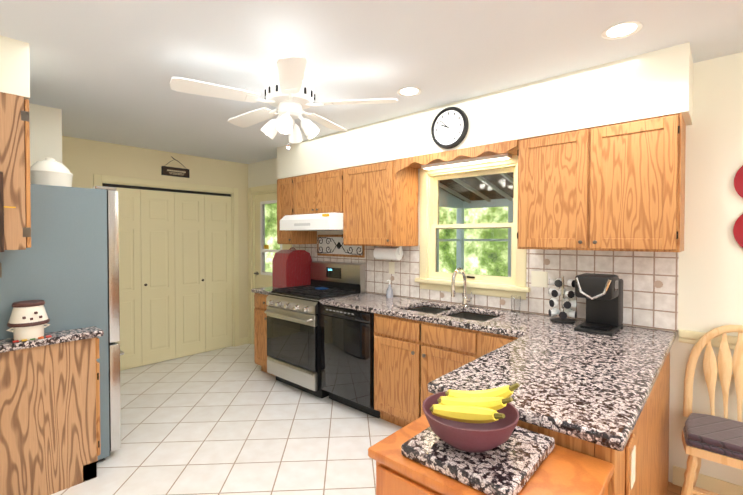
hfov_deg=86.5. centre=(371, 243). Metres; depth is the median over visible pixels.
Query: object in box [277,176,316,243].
upper cabinet
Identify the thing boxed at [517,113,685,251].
upper cabinet
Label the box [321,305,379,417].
dishwasher
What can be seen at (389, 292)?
soap bottle
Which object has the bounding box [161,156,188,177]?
sign
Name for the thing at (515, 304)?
drinking glass
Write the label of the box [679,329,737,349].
trim
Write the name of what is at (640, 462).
base cabinet
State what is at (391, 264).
electrical outlet plate
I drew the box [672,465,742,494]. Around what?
baseboard
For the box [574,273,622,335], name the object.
coffee maker
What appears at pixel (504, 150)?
valance board
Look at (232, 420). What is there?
floor
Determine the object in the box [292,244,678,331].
tile backsplash
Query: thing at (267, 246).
exterior door
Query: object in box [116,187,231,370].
closet doors
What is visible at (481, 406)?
bananas
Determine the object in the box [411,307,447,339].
sink bowl
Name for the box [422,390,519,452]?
fruit bowl
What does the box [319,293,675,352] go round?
countertop
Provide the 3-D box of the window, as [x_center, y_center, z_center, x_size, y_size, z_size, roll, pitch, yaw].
[0.820,-0.135,3.264,1.010,1.095,0.175,1,1,42]
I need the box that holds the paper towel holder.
[373,246,402,259]
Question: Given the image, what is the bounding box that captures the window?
[415,155,529,299]
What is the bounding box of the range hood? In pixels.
[280,212,342,230]
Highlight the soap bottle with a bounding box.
[386,280,392,297]
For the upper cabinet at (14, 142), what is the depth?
2.01 m
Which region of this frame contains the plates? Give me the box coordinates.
[733,165,742,247]
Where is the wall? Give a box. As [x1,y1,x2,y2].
[0,35,742,485]
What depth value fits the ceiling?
2.13 m
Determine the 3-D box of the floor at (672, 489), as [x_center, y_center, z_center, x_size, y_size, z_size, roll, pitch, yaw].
[0.967,1.518,-1.020,3.290,0.050,6.420,1,1,42]
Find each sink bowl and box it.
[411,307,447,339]
[450,312,495,321]
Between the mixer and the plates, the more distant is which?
the mixer
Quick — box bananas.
[430,383,519,422]
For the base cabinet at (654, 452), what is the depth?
1.88 m
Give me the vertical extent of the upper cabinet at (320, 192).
0.420 m
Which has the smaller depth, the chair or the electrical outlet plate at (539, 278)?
the chair
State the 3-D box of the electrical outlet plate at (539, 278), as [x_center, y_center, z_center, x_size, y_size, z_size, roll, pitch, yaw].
[1.216,0.260,2.858,0.115,0.114,0.006,1,1,42]
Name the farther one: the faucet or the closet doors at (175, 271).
the closet doors at (175, 271)
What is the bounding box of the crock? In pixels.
[30,158,72,186]
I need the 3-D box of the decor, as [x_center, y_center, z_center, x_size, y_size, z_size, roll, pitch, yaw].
[-0.344,0.025,4.231,0.720,0.235,0.022,1,1,42]
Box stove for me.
[264,261,364,397]
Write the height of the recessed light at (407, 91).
0.004 m
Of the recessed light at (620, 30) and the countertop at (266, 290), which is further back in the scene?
the countertop at (266, 290)
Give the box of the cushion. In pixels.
[683,413,742,459]
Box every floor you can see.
[51,343,402,494]
[666,482,693,494]
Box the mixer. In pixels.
[272,248,311,288]
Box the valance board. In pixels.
[395,139,517,172]
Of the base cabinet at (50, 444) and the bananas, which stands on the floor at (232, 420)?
the base cabinet at (50, 444)
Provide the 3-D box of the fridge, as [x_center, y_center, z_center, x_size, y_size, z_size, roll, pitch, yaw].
[-2.217,0.529,2.672,0.825,1.807,0.786,1,1,42]
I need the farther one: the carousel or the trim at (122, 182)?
the trim at (122, 182)
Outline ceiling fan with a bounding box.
[170,55,397,150]
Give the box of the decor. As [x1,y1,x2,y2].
[317,235,364,257]
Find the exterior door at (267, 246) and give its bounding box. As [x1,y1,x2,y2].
[254,192,286,287]
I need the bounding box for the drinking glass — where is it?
[511,295,520,314]
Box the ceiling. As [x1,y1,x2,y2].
[0,0,742,163]
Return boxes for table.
[368,415,613,494]
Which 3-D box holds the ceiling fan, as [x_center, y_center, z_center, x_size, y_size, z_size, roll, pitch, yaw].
[-0.549,-0.810,2.514,1.248,0.470,1.302,1,1,42]
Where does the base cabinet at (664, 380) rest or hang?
on the floor at (232, 420)
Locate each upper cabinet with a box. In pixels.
[0,92,30,249]
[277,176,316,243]
[297,169,340,214]
[341,160,417,245]
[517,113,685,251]
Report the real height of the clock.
0.308 m
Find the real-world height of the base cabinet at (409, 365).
0.874 m
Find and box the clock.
[431,107,468,148]
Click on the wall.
(704, 99)
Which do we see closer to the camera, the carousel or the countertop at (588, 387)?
the countertop at (588, 387)
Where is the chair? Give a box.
[681,325,742,494]
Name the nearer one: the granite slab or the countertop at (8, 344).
the granite slab
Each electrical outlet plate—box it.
[389,262,394,273]
[531,271,547,287]
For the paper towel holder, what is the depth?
3.57 m
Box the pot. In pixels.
[6,300,51,342]
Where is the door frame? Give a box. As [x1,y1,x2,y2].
[248,184,291,343]
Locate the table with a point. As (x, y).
(562, 471)
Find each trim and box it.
[93,174,238,346]
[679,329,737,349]
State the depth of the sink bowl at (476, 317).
3.07 m
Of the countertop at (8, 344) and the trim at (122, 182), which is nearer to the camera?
the countertop at (8, 344)
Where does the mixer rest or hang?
on the countertop at (266, 290)
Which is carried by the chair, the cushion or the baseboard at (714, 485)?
the cushion
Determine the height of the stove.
1.205 m
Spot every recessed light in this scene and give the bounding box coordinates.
[397,87,421,95]
[601,21,642,39]
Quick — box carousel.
[548,276,576,323]
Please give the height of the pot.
0.205 m
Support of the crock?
on the fridge
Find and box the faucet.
[451,267,471,306]
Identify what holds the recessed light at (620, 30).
in the ceiling
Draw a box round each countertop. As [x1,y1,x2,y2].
[0,326,103,352]
[251,287,275,294]
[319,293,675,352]
[428,329,668,450]
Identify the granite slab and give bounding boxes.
[401,426,554,494]
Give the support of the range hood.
attached to the upper cabinet at (286, 187)
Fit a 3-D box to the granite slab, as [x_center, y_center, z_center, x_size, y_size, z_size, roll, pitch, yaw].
[0.322,0.608,1.183,0.330,0.035,0.345,1,1,42]
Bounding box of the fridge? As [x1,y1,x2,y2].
[0,184,123,461]
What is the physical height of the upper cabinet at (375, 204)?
0.730 m
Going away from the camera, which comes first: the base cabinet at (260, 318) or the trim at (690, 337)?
the trim at (690, 337)
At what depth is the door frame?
5.41 m
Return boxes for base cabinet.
[0,337,100,494]
[254,293,269,373]
[374,306,517,426]
[516,390,651,494]
[648,364,663,494]
[660,352,669,494]

